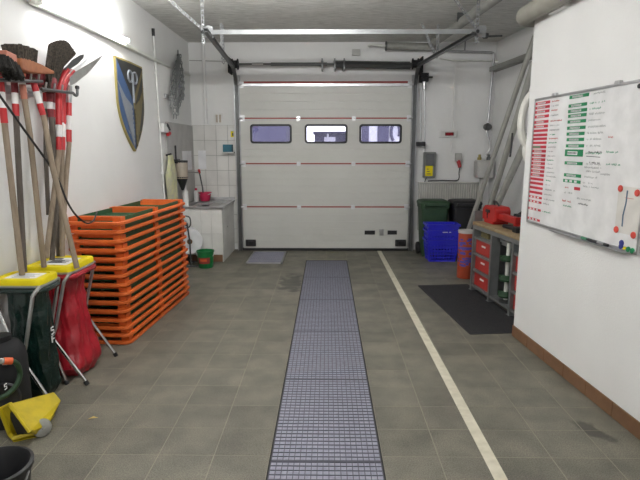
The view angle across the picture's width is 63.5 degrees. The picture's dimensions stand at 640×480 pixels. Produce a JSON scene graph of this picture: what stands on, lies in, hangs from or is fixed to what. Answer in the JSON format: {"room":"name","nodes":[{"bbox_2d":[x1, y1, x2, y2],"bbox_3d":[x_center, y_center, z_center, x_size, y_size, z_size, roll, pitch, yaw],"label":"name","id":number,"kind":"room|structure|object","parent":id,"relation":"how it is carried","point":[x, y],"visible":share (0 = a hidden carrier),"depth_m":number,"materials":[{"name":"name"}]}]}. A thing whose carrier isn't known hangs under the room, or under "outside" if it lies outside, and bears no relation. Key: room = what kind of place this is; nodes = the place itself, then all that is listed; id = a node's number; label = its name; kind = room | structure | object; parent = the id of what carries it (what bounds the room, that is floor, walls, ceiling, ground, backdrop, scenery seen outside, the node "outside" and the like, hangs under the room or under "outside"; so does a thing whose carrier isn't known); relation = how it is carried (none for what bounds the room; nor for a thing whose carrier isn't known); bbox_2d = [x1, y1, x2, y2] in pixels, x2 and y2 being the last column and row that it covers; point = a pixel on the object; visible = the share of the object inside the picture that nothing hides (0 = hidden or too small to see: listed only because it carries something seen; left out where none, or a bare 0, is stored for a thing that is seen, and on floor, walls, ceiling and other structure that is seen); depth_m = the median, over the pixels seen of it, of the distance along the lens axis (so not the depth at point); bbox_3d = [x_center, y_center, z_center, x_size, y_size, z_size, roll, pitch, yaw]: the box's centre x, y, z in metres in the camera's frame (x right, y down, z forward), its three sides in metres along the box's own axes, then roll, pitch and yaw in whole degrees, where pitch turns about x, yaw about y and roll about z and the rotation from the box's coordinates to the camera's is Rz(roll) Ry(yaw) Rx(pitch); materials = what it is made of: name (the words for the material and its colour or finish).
{"room":"emergency services station","nodes":[
{"label":"emergency services station","id":0,"kind":"room"},
{"bbox_2d":[0,0,191,332],"bbox_3d":[-2.296,-0.488,2.941,0.150,3.420,12.300,0,10,1],"label":"wall","id":1,"kind":"structure","parent":0,"point":[105,172],"depth_m":5.06,"materials":[{"name":"paint"}]},
{"bbox_2d":[0,74,43,85],"bbox_3d":[-2.073,-1.022,3.286,0.283,0.146,0.692,0,10,1],"label":"tool rack","id":2,"kind":"object","parent":1,"relation":"attached to","point":[30,80],"visible":0.69,"depth_m":3.46,"materials":[{"name":"metal"}]},
{"bbox_2d":[0,72,24,275],"bbox_3d":[-2.025,-0.419,3.365,0.043,1.346,0.148,0,10,1],"label":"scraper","id":3,"kind":"object","parent":2,"relation":"hanging from","point":[3,109],"visible":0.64,"depth_m":3.38,"materials":[{"name":"brown wood"}]},
{"bbox_2d":[1,44,53,267],"bbox_3d":[-1.944,-0.534,3.571,0.159,1.500,0.421,0,10,1],"label":"broom","id":4,"kind":"object","parent":2,"relation":"hanging from","point":[27,57],"visible":0.87,"depth_m":3.52,"materials":[{"name":"brown wood"}]},
{"bbox_2d":[0,94,97,223],"bbox_3d":[-1.939,-0.581,3.844,0.093,1.051,1.632,-1,10,-4],"label":"cable","id":5,"kind":"object","parent":2,"relation":"hanging from","point":[1,97],"visible":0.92,"depth_m":3.53,"materials":[{"name":"plastic"}]},
{"bbox_2d":[25,74,79,268],"bbox_3d":[-1.928,-0.500,3.747,0.322,1.414,0.224,0,10,1],"label":"push broom","id":6,"kind":"object","parent":2,"relation":"hanging from","point":[35,88],"visible":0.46,"depth_m":3.65,"materials":[{"name":"brown wood"}]},
{"bbox_2d":[5,82,79,96],"bbox_3d":[-2.065,-1.131,3.877,0.283,0.117,0.561,0,10,1],"label":"tool rack","id":7,"kind":"object","parent":1,"relation":"attached to","point":[8,87],"visible":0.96,"depth_m":3.78,"materials":[{"name":"metal"}]},
{"bbox_2d":[38,85,49,214],"bbox_3d":[-2.073,-0.695,3.956,0.064,1.000,0.171,0,10,1],"label":"broom","id":8,"kind":"object","parent":7,"relation":"hanging from","point":[46,167],"visible":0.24,"depth_m":3.94,"materials":[{"name":"red wood"}]},
{"bbox_2d":[42,40,75,259],"bbox_3d":[-1.996,-0.732,4.103,0.123,1.692,0.683,0,10,1],"label":"shovel","id":9,"kind":"object","parent":7,"relation":"hanging from","point":[59,52],"visible":0.87,"depth_m":3.90,"materials":[{"name":"red paint"}]},
{"bbox_2d":[52,69,70,255],"bbox_3d":[-2.093,-0.650,4.230,0.041,1.507,0.472,0,10,1],"label":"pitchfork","id":10,"kind":"object","parent":7,"relation":"hanging from","point":[53,95],"visible":0.07,"depth_m":4.12,"materials":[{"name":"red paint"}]},
{"bbox_2d":[45,54,83,257],"bbox_3d":[-2.005,-0.720,4.090,0.048,1.586,0.918,0,10,1],"label":"shovel","id":11,"kind":"object","parent":7,"relation":"hanging from","point":[58,96],"visible":0.78,"depth_m":3.95,"materials":[{"name":"brown wood"}]},
{"bbox_2d":[55,68,69,124],"bbox_3d":[-2.005,-1.121,4.026,0.048,0.456,0.238,0,10,1],"label":"socket","id":12,"kind":"object","parent":11,"relation":"attached to","point":[58,96],"depth_m":3.95,"materials":[{"name":"red paint"}]},
{"bbox_2d":[59,58,88,256],"bbox_3d":[-2.042,-0.746,4.343,0.048,1.649,0.808,0,10,1],"label":"shovel","id":13,"kind":"object","parent":7,"relation":"hanging from","point":[72,71],"visible":0.59,"depth_m":4.09,"materials":[{"name":"brown wood"}]},
{"bbox_2d":[62,69,75,124],"bbox_3d":[-2.043,-1.162,4.184,0.048,0.454,0.277,0,10,1],"label":"socket","id":14,"kind":"object","parent":13,"relation":"attached to","point":[72,71],"depth_m":4.10,"materials":[{"name":"red paint"}]},
{"bbox_2d":[59,54,103,249],"bbox_3d":[-2.020,-0.826,4.441,0.043,1.656,1.101,0,10,1],"label":"shovel","id":15,"kind":"object","parent":7,"relation":"hanging from","point":[79,74],"visible":0.88,"depth_m":4.15,"materials":[{"name":"brown wood"}]},
{"bbox_2d":[66,85,71,102],"bbox_3d":[-2.023,-1.172,4.170,0.042,0.154,0.072,0,10,1],"label":"socket","id":16,"kind":"object","parent":15,"relation":"attached to","point":[68,96],"depth_m":4.15,"materials":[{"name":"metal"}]},
{"bbox_2d":[29,0,129,43],"bbox_3d":[-2.131,-1.992,4.782,0.084,0.115,1.858,0,10,1],"label":"wall lamp","id":17,"kind":"object","parent":1,"relation":"attached to","point":[41,4],"visible":0.99,"depth_m":4.43,"materials":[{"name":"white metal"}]},
{"bbox_2d":[27,0,190,75],"bbox_3d":[-2.149,-2.182,5.835,0.060,0.086,5.400,0,10,1],"label":"trim","id":18,"kind":"structure","parent":1,"relation":"attached to","point":[107,37],"depth_m":5.58,"materials":[{"name":"white metal"}]},
{"bbox_2d":[113,55,143,150],"bbox_3d":[-2.148,-1.525,5.938,0.058,1.000,0.810,0,10,1],"label":"heraldic shield","id":19,"kind":"object","parent":1,"relation":"attached to","point":[128,76],"visible":1,"depth_m":5.84,"materials":[{"name":"gold metal"}]},
{"bbox_2d":[152,28,164,198],"bbox_3d":[-2.146,-1.571,6.905,0.040,2.349,0.134,0,10,1],"label":"conduit pipe","id":20,"kind":"object","parent":1,"relation":"attached to","point":[153,29],"visible":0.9,"depth_m":6.87,"materials":[{"name":"white plastic"}]},
{"bbox_2d":[160,123,171,135],"bbox_3d":[-2.119,-1.513,7.091,0.090,0.172,0.281,0,10,1],"label":"alarm box","id":21,"kind":"object","parent":1,"relation":"attached to","point":[165,128],"visible":1,"depth_m":7.05,"materials":[{"name":"white plastic"}]},
{"bbox_2d":[166,153,177,198],"bbox_3d":[-2.116,-0.888,7.320,0.098,0.678,0.533,0,10,1],"label":"cloth","id":22,"kind":"object","parent":1,"relation":"hanging from","point":[171,175],"visible":0.96,"depth_m":7.25,"materials":[{"name":"beige fabric"}]},
{"bbox_2d":[170,50,184,118],"bbox_3d":[-2.081,-2.298,7.571,0.122,1.064,0.726,0,10,-3],"label":"bundle","id":23,"kind":"object","parent":1,"relation":"hanging from","point":[178,74],"visible":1,"depth_m":7.54,"materials":[{"name":"metal"}]},
{"bbox_2d":[165,122,194,201],"bbox_3d":[-2.146,-0.845,8.087,0.012,1.900,1.440,0,10,1],"label":"wall tiles","id":24,"kind":"object","parent":1,"relation":"attached to","point":[181,136],"depth_m":8.02,"materials":[{"name":"tile"}]},
{"bbox_2d":[174,145,187,189],"bbox_3d":[-2.057,-1.071,7.688,0.186,0.660,0.193,0,10,1],"label":"soap dispenser","id":25,"kind":"object","parent":1,"relation":"attached to","point":[181,166],"visible":0.95,"depth_m":7.63,"materials":[{"name":"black plastic"}]},
{"bbox_2d":[182,151,191,169],"bbox_3d":[-2.134,-1.277,8.311,0.003,0.308,0.551,0,10,1],"label":"notice sheet","id":26,"kind":"object","parent":1,"relation":"attached to","point":[186,155],"visible":0.57,"depth_m":8.38,"materials":[{"name":"paper"}]},
{"bbox_2d":[0,249,639,479],"bbox_3d":[0.559,1.264,3.192,5.760,0.122,12.250,0,10,1],"label":"floor","id":27,"kind":"structure","parent":0,"point":[197,395],"depth_m":3.71,"materials":[{"name":"tile"}]},
{"bbox_2d":[0,332,31,430],"bbox_3d":[-1.982,0.890,3.273,0.276,0.590,0.390,-9,13,-40],"label":"sprayer","id":28,"kind":"object","parent":27,"relation":"on","point":[15,383],"visible":0.81,"depth_m":3.21,"materials":[{"name":"black plastic"}]},
{"bbox_2d":[0,445,33,479],"bbox_3d":[-1.506,1.187,2.403,0.346,0.307,0.340,0,10,1],"label":"bucket","id":29,"kind":"object","parent":27,"relation":"on","point":[16,462],"visible":1,"depth_m":2.52,"materials":[{"name":"plastic"}]},
{"bbox_2d":[0,392,60,441],"bbox_3d":[-1.762,1.079,3.248,0.262,0.239,0.385,4,11,19],"label":"chock","id":30,"kind":"object","parent":27,"relation":"on","point":[30,418],"visible":1,"depth_m":3.15,"materials":[{"name":"yellow paint"}]},
{"bbox_2d":[0,271,68,394],"bbox_3d":[-1.978,0.680,3.614,0.403,0.897,0.410,0,10,1],"label":"stand","id":31,"kind":"object","parent":27,"relation":"on","point":[38,280],"visible":0.7,"depth_m":3.45,"materials":[{"name":"metal"}]},
{"bbox_2d":[0,50,26,271],"bbox_3d":[-1.936,-0.454,3.359,0.162,1.416,0.533,-5,11,-24],"label":"broom","id":32,"kind":"object","parent":31,"relation":"on","point":[10,70],"visible":0.99,"depth_m":3.48,"materials":[{"name":"red paint"}]},
{"bbox_2d":[0,280,61,397],"bbox_3d":[-2.006,0.698,3.618,0.369,0.815,0.274,0,10,1],"label":"sack","id":33,"kind":"object","parent":31,"relation":"hanging from","point":[43,356],"visible":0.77,"depth_m":3.54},
{"bbox_2d":[27,255,117,385],"bbox_3d":[-1.947,0.601,4.057,0.453,0.897,0.570,0,10,1],"label":"stand","id":34,"kind":"object","parent":27,"relation":"on","point":[61,265],"visible":0.7,"depth_m":3.85,"materials":[{"name":"metal"}]},
{"bbox_2d":[48,258,68,262],"bbox_3d":[-2.008,0.159,3.998,0.160,0.001,0.160,0,10,1],"label":"print","id":35,"kind":"object","parent":34,"relation":"on","point":[57,260],"depth_m":4.00,"materials":[{"name":"white"}]},
{"bbox_2d":[49,264,101,375],"bbox_3d":[-1.978,0.617,4.071,0.412,0.815,0.481,0,10,1],"label":"sack","id":36,"kind":"object","parent":34,"relation":"hanging from","point":[75,332],"visible":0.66,"depth_m":3.94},
{"bbox_2d":[94,291,188,344],"bbox_3d":[-1.899,0.755,5.479,0.530,0.066,1.700,1,10,4],"label":"tray","id":37,"kind":"object","parent":27,"relation":"on","point":[125,340],"visible":0.35,"depth_m":4.92,"materials":[{"name":"orange plastic"}]},
{"bbox_2d":[94,283,189,336],"bbox_3d":[-1.892,0.687,5.458,0.530,0.066,1.700,1,10,4],"label":"tray","id":38,"kind":"object","parent":37,"relation":"on","point":[124,333],"visible":0.34,"depth_m":4.93,"materials":[{"name":"orange plastic"}]},
{"bbox_2d":[90,279,188,329],"bbox_3d":[-1.900,0.622,5.450,0.530,0.066,1.700,1,10,5],"label":"tray","id":39,"kind":"object","parent":38,"relation":"on","point":[124,325],"visible":0.37,"depth_m":4.97,"materials":[{"name":"orange plastic"}]},
{"bbox_2d":[88,273,188,322],"bbox_3d":[-1.907,0.551,5.447,0.530,0.066,1.700,1,10,5],"label":"tray","id":40,"kind":"object","parent":39,"relation":"on","point":[125,317],"visible":0.45,"depth_m":4.98,"materials":[{"name":"orange plastic"}]},
{"bbox_2d":[88,266,188,313],"bbox_3d":[-1.901,0.468,5.423,0.530,0.066,1.700,1,10,5],"label":"tray","id":41,"kind":"object","parent":40,"relation":"on","point":[125,308],"visible":0.38,"depth_m":4.92,"materials":[{"name":"orange plastic"}]},
{"bbox_2d":[88,259,188,304],"bbox_3d":[-1.895,0.389,5.419,0.530,0.066,1.700,1,10,4],"label":"tray","id":42,"kind":"object","parent":41,"relation":"on","point":[130,298],"visible":0.41,"depth_m":4.92,"materials":[{"name":"orange plastic"}]},
{"bbox_2d":[84,252,187,295],"bbox_3d":[-1.898,0.313,5.412,0.530,0.066,1.700,1,10,4],"label":"tray","id":43,"kind":"object","parent":42,"relation":"on","point":[123,291],"visible":0.44,"depth_m":4.90,"materials":[{"name":"orange plastic"}]},
{"bbox_2d":[84,245,187,286],"bbox_3d":[-1.900,0.232,5.393,0.530,0.066,1.700,1,10,5],"label":"tray","id":44,"kind":"object","parent":43,"relation":"on","point":[121,282],"visible":0.48,"depth_m":4.91,"materials":[{"name":"orange plastic"}]},
{"bbox_2d":[85,240,185,277],"bbox_3d":[-1.915,0.152,5.362,0.530,0.066,1.700,1,10,4],"label":"tray","id":45,"kind":"object","parent":44,"relation":"on","point":[123,273],"visible":0.41,"depth_m":4.82,"materials":[{"name":"orange plastic"}]},
{"bbox_2d":[93,233,186,269],"bbox_3d":[-1.902,0.078,5.350,0.530,0.066,1.700,1,10,5],"label":"tray","id":46,"kind":"object","parent":45,"relation":"on","point":[119,265],"visible":0.31,"depth_m":4.86,"materials":[{"name":"orange plastic"}]},
{"bbox_2d":[76,226,186,260],"bbox_3d":[-1.896,0.001,5.348,0.530,0.066,1.700,1,10,4],"label":"tray","id":47,"kind":"object","parent":46,"relation":"on","point":[120,256],"visible":0.5,"depth_m":4.76,"materials":[{"name":"orange plastic"}]},
{"bbox_2d":[69,219,186,251],"bbox_3d":[-1.895,-0.077,5.324,0.530,0.066,1.700,1,10,4],"label":"tray","id":48,"kind":"object","parent":47,"relation":"on","point":[101,247],"visible":0.49,"depth_m":4.69,"materials":[{"name":"orange plastic"}]},
{"bbox_2d":[72,213,184,243],"bbox_3d":[-1.908,-0.154,5.318,0.530,0.066,1.700,1,10,4],"label":"tray","id":49,"kind":"object","parent":48,"relation":"on","point":[123,237],"visible":0.55,"depth_m":4.68,"materials":[{"name":"orange plastic"}]},
{"bbox_2d":[70,206,184,233],"bbox_3d":[-1.911,-0.236,5.314,0.530,0.066,1.700,1,10,4],"label":"tray","id":50,"kind":"object","parent":49,"relation":"on","point":[80,229],"visible":0.53,"depth_m":4.68,"materials":[{"name":"orange plastic"}]},
{"bbox_2d":[68,199,184,224],"bbox_3d":[-1.902,-0.309,5.289,0.530,0.066,1.700,1,10,4],"label":"tray","id":51,"kind":"object","parent":50,"relation":"on","point":[124,214],"visible":0.99,"depth_m":5.12,"materials":[{"name":"orange plastic"}]},
{"bbox_2d":[183,215,202,266],"bbox_3d":[-1.964,-0.009,7.748,0.441,0.774,0.368,0,10,1],"label":"paper roll","id":52,"kind":"object","parent":27,"relation":"on","point":[194,241],"visible":0.7,"depth_m":7.65,"materials":[{"name":"paper"}]},
{"bbox_2d":[196,249,214,268],"bbox_3d":[-1.686,0.276,7.622,0.274,0.253,0.264,0,10,1],"label":"bucket","id":53,"kind":"object","parent":27,"relation":"on","point":[205,256],"visible":1,"depth_m":7.53,"materials":[{"name":"green plastic"}]},
{"bbox_2d":[181,197,234,261],"bbox_3d":[-1.798,-0.195,8.396,0.676,0.910,1.026,0,10,1],"label":"stand","id":54,"kind":"object","parent":27,"relation":"on","point":[214,222],"visible":0.64,"depth_m":7.95,"materials":[{"name":"white tile"}]},
{"bbox_2d":[182,186,188,205],"bbox_3d":[-2.055,-0.673,7.894,0.090,0.310,0.088,0,10,1],"label":"bottle","id":55,"kind":"object","parent":54,"relation":"on","point":[184,192],"visible":0.76,"depth_m":7.86,"materials":[{"name":"white plastic"}]},
{"bbox_2d":[198,192,211,200],"bbox_3d":[-1.915,-0.724,8.614,0.225,0.146,0.221,0,10,1],"label":"bucket","id":56,"kind":"object","parent":54,"relation":"on","point":[205,196],"visible":1,"depth_m":8.55,"materials":[{"name":"plastic"}]},
{"bbox_2d":[182,197,234,208],"bbox_3d":[-1.798,-0.519,8.337,0.676,0.250,1.026,0,10,1],"label":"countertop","id":57,"kind":"structure","parent":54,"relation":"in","point":[216,202],"depth_m":8.42,"materials":[{"name":"metal"}]},
{"bbox_2d":[246,251,285,263],"bbox_3d":[-0.848,0.276,8.283,0.552,0.021,0.878,0,10,1],"label":"mat","id":58,"kind":"object","parent":27,"relation":"on","point":[257,257],"visible":1,"depth_m":8.23,"materials":[{"name":"metal"}]},
{"bbox_2d":[266,260,385,479],"bbox_3d":[0.062,0.903,5.005,0.645,0.051,6.322,0,10,1],"label":"floor grate","id":59,"kind":"object","parent":27,"relation":"on","point":[326,427],"depth_m":3.71,"materials":[{"name":"metal"}]},
{"bbox_2d":[415,198,450,255],"bbox_3d":[1.837,-0.210,8.478,0.482,0.912,0.540,0,10,1],"label":"wheelie bin","id":60,"kind":"object","parent":27,"relation":"on","point":[429,209],"visible":0.7,"depth_m":8.24,"materials":[{"name":"green plastic"}]},
{"bbox_2d":[422,237,457,261],"bbox_3d":[1.891,0.145,8.109,0.522,0.345,0.342,0,10,0],"label":"plastic crate","id":61,"kind":"object","parent":27,"relation":"on","point":[450,257],"visible":0.91,"depth_m":7.98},
{"bbox_2d":[423,228,458,252],"bbox_3d":[1.891,0.001,8.083,0.522,0.345,0.343,0,10,0],"label":"plastic crate","id":62,"kind":"object","parent":61,"relation":"in","point":[444,233],"visible":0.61,"depth_m":7.93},
{"bbox_2d":[423,222,460,245],"bbox_3d":[1.891,-0.092,8.067,0.522,0.345,0.342,0,10,0],"label":"plastic crate","id":63,"kind":"object","parent":62,"relation":"on","point":[453,226],"visible":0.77,"depth_m":7.90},
{"bbox_2d":[457,229,472,278],"bbox_3d":[1.966,0.188,6.978,0.224,0.650,0.224,0,10,1],"label":"drum","id":64,"kind":"object","parent":27,"relation":"on","point":[465,235],"visible":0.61,"depth_m":6.90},
{"bbox_2d":[458,238,471,266],"bbox_3d":[1.977,0.153,6.930,0.212,0.398,0.128,-3,11,-15],"label":"print","id":65,"kind":"object","parent":64,"relation":"attached to","point":[464,244],"depth_m":6.89},
{"bbox_2d":[447,198,482,253],"bbox_3d":[2.347,-0.211,8.481,0.482,0.912,0.540,0,10,1],"label":"wheelie bin","id":66,"kind":"object","parent":27,"relation":"on","point":[460,210],"visible":0.35,"depth_m":8.23,"materials":[{"name":"black plastic"}]},
{"bbox_2d":[418,284,513,334],"bbox_3d":[1.664,0.732,5.790,0.660,0.008,1.770,-1,10,-5],"label":"rubber mat","id":67,"kind":"object","parent":27,"relation":"on","point":[470,309],"visible":0.88,"depth_m":5.63,"materials":[{"name":"rubber"}]},
{"bbox_2d":[469,211,519,315],"bbox_3d":[2.216,0.253,5.647,0.600,0.980,1.515,-1,10,-6],"label":"workbench","id":68,"kind":"object","parent":27,"relation":"on","point":[486,264],"visible":0.42,"depth_m":5.87,"materials":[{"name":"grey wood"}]},
{"bbox_2d":[482,200,520,225],"bbox_3d":[2.070,-0.295,5.852,0.222,0.267,0.850,-1,10,-6],"label":"cases","id":69,"kind":"object","parent":68,"relation":"on","point":[494,214],"visible":0.89,"depth_m":5.89,"materials":[{"name":"red plastic"}]},
{"bbox_2d":[498,242,510,303],"bbox_3d":[2.011,0.345,5.602,0.160,0.660,0.230,-1,10,-6],"label":"jack","id":70,"kind":"object","parent":68,"relation":"on","point":[506,258],"visible":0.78,"depth_m":5.55,"materials":[{"name":"white metal"}]},
{"bbox_2d":[502,224,519,232],"bbox_3d":[2.048,-0.128,5.507,0.090,0.060,0.362,-1,10,-6],"label":"tool","id":71,"kind":"object","parent":68,"relation":"on","point":[516,229],"visible":0.73,"depth_m":5.41,"materials":[{"name":"black plastic"}]},
{"bbox_2d":[456,35,533,257],"bbox_3d":[2.420,-1.117,7.274,0.085,3.097,1.425,-4,11,-19],"label":"steel pole","id":72,"kind":"object","parent":27,"relation":"on","point":[530,47],"visible":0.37,"depth_m":6.99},
{"bbox_2d":[483,61,531,220],"bbox_3d":[2.517,-0.947,7.219,0.100,2.789,1.313,-2,10,-11],"label":"steel pole","id":73,"kind":"object","parent":27,"relation":"on","point":[526,86],"visible":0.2,"depth_m":6.94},
{"bbox_2d":[495,133,526,204],"bbox_3d":[2.526,-0.521,7.347,0.120,1.930,1.326,-2,10,-12],"label":"steel pole","id":74,"kind":"object","parent":27,"relation":"on","point":[516,162],"visible":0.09,"depth_m":6.98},
{"bbox_2d":[132,0,532,41],"bbox_3d":[0.633,-2.210,2.515,6.010,0.120,12.450,0,10,1],"label":"ceiling","id":75,"kind":"structure","parent":0,"point":[500,19],"depth_m":6.72,"materials":[{"name":"paint"}]},
{"bbox_2d":[367,0,501,50],"bbox_3d":[1.845,-2.712,6.132,1.073,0.174,4.640,-3,11,-14],"label":"flue pipe","id":76,"kind":"object","parent":75,"relation":"attached to","point":[462,21],"visible":0.73,"depth_m":7.26,"materials":[{"name":"metal"}]},
{"bbox_2d":[188,42,496,249],"bbox_3d":[0.564,-1.539,8.780,5.710,3.420,0.259,0,10,1],"label":"wall","id":77,"kind":"structure","parent":0,"point":[218,178],"depth_m":8.49,"materials":[{"name":"paint"}]},
{"bbox_2d":[198,151,205,168],"bbox_3d":[-1.985,-1.352,8.713,0.131,0.308,0.003,0,10,1],"label":"notice sheet","id":78,"kind":"object","parent":77,"relation":"attached to","point":[201,154],"visible":0.93,"depth_m":8.71,"materials":[{"name":"paper"}]},
{"bbox_2d":[201,42,207,123],"bbox_3d":[-1.893,-2.556,8.477,0.056,1.290,0.053,0,10,1],"label":"pipe","id":79,"kind":"object","parent":77,"relation":"attached to","point":[202,45],"visible":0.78,"depth_m":8.46,"materials":[{"name":"metal"}]},
{"bbox_2d":[192,126,236,214],"bbox_3d":[-1.740,-0.932,8.796,0.782,2.000,0.003,0,10,1],"label":"wall tiles","id":80,"kind":"object","parent":77,"relation":"on","point":[218,178],"depth_m":8.72,"materials":[{"name":"tile"}]},
{"bbox_2d":[214,113,222,123],"bbox_3d":[-1.686,-2.018,8.593,0.133,0.167,0.018,0,10,1],"label":"outlet","id":81,"kind":"object","parent":77,"relation":"attached to","point":[218,116],"visible":1,"depth_m":8.59,"materials":[{"name":"white plastic"}]},
{"bbox_2d":[222,144,234,152],"bbox_3d":[-1.529,-1.519,8.618,0.199,0.143,0.140,0,10,1],"label":"glove box","id":82,"kind":"object","parent":77,"relation":"attached to","point":[227,148],"visible":0.98,"depth_m":8.56,"materials":[{"name":"teal plastic"}]},
{"bbox_2d":[238,81,413,250],"bbox_3d":[0.091,-1.197,8.623,2.840,2.798,0.101,0,10,1],"label":"door","id":83,"kind":"structure","parent":77,"relation":"in","point":[352,194],"depth_m":8.63,"materials":[{"name":"white metal"}]},
{"bbox_2d":[228,56,423,74],"bbox_3d":[0.085,-2.791,8.286,3.080,0.240,0.300,0,10,1],"label":"shaft","id":84,"kind":"object","parent":77,"relation":"attached to","point":[405,65],"visible":0.96,"depth_m":8.19,"materials":[{"name":"metal"}]},
{"bbox_2d":[168,0,486,250],"bbox_3d":[0.075,-1.268,7.236,3.644,3.434,2.886,0,10,1],"label":"door track","id":85,"kind":"object","parent":77,"relation":"attached to","point":[480,31],"visible":1,"depth_m":7.65,"materials":[{"name":"metal"}]},
{"bbox_2d":[420,88,424,151],"bbox_3d":[1.698,-1.978,8.548,0.129,1.033,0.022,0,10,1],"label":"cable conduit","id":86,"kind":"object","parent":77,"relation":"attached to","point":[420,88],"visible":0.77,"depth_m":8.53,"materials":[{"name":"metal"}]},
{"bbox_2d":[422,152,435,181],"bbox_3d":[1.823,-1.179,8.637,0.200,0.572,0.135,0,10,1],"label":"control box","id":87,"kind":"object","parent":77,"relation":"attached to","point":[429,158],"visible":0.92,"depth_m":8.58,"materials":[{"name":"metal"}]},
{"bbox_2d":[428,153,461,181],"bbox_3d":[2.088,-1.211,8.632,0.535,0.474,0.126,0,10,1],"label":"power socket","id":88,"kind":"object","parent":77,"relation":"attached to","point":[458,156],"visible":1,"depth_m":8.58,"materials":[{"name":"red paint"}]},
{"bbox_2d":[439,130,456,136],"bbox_3d":[2.120,-1.758,8.569,0.287,0.114,0.055,0,10,1],"label":"display box","id":89,"kind":"object","parent":77,"relation":"attached to","point":[442,133],"visible":1,"depth_m":8.54,"materials":[{"name":"white plastic"}]},
{"bbox_2d":[417,182,478,229],"bbox_3d":[2.161,-0.573,8.749,1.020,0.810,0.120,0,10,1],"label":"radiator","id":90,"kind":"object","parent":77,"relation":"attached to","point":[434,190],"visible":0.48,"depth_m":8.66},
{"bbox_2d":[418,182,478,182],"bbox_3d":[2.161,-0.962,8.669,1.020,0.016,0.100,0,10,1],"label":"grille","id":91,"kind":"object","parent":90,"relation":"attached to","point":[418,182],"depth_m":8.62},
{"bbox_2d":[451,61,457,151],"bbox_3d":[2.209,-2.192,8.507,0.040,1.468,0.022,0,10,1],"label":"conduit","id":92,"kind":"object","parent":77,"relation":"attached to","point":[456,62],"visible":1,"depth_m":8.49,"materials":[{"name":"paint"}]},
{"bbox_2d":[440,57,497,61],"bbox_3d":[2.478,-2.906,8.325,1.096,0.072,0.024,0,10,1],"label":"pipe","id":93,"kind":"object","parent":77,"relation":"attached to","point":[440,57],"visible":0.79,"depth_m":8.32,"materials":[{"name":"white metal"}]},
{"bbox_2d":[474,154,493,210],"bbox_3d":[2.694,-0.897,8.592,0.280,1.038,0.300,0,10,1],"label":"gas meter","id":94,"kind":"object","parent":77,"relation":"attached to","point":[480,166],"visible":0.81,"depth_m":8.41,"materials":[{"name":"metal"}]},
{"bbox_2d":[488,27,533,215],"bbox_3d":[3.072,-1.159,6.667,0.173,3.420,4.611,-1,10,-4],"label":"wall","id":95,"kind":"structure","parent":0,"point":[516,44],"depth_m":7.91,"materials":[{"name":"paint"}]},
{"bbox_2d":[489,52,532,71],"bbox_3d":[2.909,-2.474,6.807,0.120,0.070,3.150,-1,10,-4],"label":"trim","id":96,"kind":"structure","parent":95,"relation":"attached to","point":[517,60],"depth_m":7.70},
{"bbox_2d":[514,0,639,421],"bbox_3d":[2.655,-0.082,0.682,1.100,3.420,8.001,-1,10,-4],"label":"wall","id":97,"kind":"structure","parent":0,"point":[578,300],"depth_m":3.71,"materials":[{"name":"paint"}]},
{"bbox_2d":[517,91,529,161],"bbox_3d":[1.962,-1.009,4.675,0.345,0.747,0.291,0,10,1],"label":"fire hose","id":98,"kind":"object","parent":97,"relation":"hanging from","point":[524,106],"visible":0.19,"depth_m":4.64,"materials":[{"name":"fabric"}]},
{"bbox_2d":[516,0,571,26],"bbox_3d":[1.949,-1.394,1.512,0.503,0.162,6.192,0,10,-1],"label":"duct","id":99,"kind":"object","parent":97,"relation":"attached to","point":[526,16],"visible":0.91,"depth_m":4.06,"materials":[{"name":"white plastic"}]},
{"bbox_2d":[512,325,639,439],"bbox_3d":[2.085,1.520,1.132,0.013,0.108,7.600,-1,10,-4],"label":"baseboard","id":100,"kind":"structure","parent":97,"relation":"attached to","point":[616,412],"depth_m":3.72,"materials":[{"name":"tile"}]},
{"bbox_2d":[526,79,639,254],"bbox_3d":[1.851,-0.552,3.728,0.060,1.064,1.444,-1,10,-4],"label":"whiteboard","id":101,"kind":"object","parent":97,"relation":"attached to","point":[610,159],"depth_m":3.63,"materials":[{"name":"plastic"}]},
{"bbox_2d":[549,230,627,252],"bbox_3d":[1.864,0.001,3.640,0.060,0.008,0.897,-1,10,-4],"label":"tray","id":102,"kind":"object","parent":101,"relation":"on","point":[613,247],"depth_m":3.59,"materials":[{"name":"metal"}]},
{"bbox_2d":[615,186,639,236],"bbox_3d":[1.906,-0.180,3.198,0.003,0.293,0.222,-1,10,-4],"label":"sheet","id":103,"kind":"object","parent":101,"relation":"attached to","point":[628,204],"visible":1,"depth_m":3.20,"materials":[{"name":"paper"}]},
{"bbox_3d":[2.311,-3.095,8.232,0.016,0.162,0.014,0,10,1],"label":"rod","id":104,"kind":"object","parent":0,"visible":0},
{"bbox_2d":[447,50,494,155],"bbox_3d":[2.411,-2.210,8.370,0.802,1.667,0.121,0,10,1],"label":"gas pipe","id":105,"kind":"object","parent":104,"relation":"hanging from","point":[487,126],"visible":0.99,"depth_m":8.33,"materials":[{"name":"metal"}]},
{"label":"outside","id":106,"kind":"structure","parent":0,"visible":0},
{"bbox_3d":[0.460,-4.330,34.297,60.000,0.080,50.950,0,10,1],"label":"ground","id":107,"kind":"structure","parent":106,"visible":0},
{"bbox_2d":[252,126,289,141],"bbox_3d":[-3.872,-4.751,18.504,6.350,6.300,6.600,0,10,1],"label":"building","id":108,"kind":"structure","parent":107,"relation":"on","point":[260,133],"depth_m":15.70,"materials":[{"name":"glass"}]},
{"bbox_2d":[313,131,344,141],"bbox_3d":[0.423,-3.038,20.279,1.300,2.300,3.200,0,10,1],"label":"block","id":109,"kind":"object","parent":107,"relation":"on","point":[320,136],"visible":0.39,"depth_m":18.62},
{"bbox_2d":[361,126,399,141],"bbox_3d":[3.579,-5.088,20.375,4.800,6.300,6.400,0,10,1],"label":"building","id":110,"kind":"structure","parent":107,"relation":"on","point":[368,133],"depth_m":17.58,"materials":[{"name":"concrete"}]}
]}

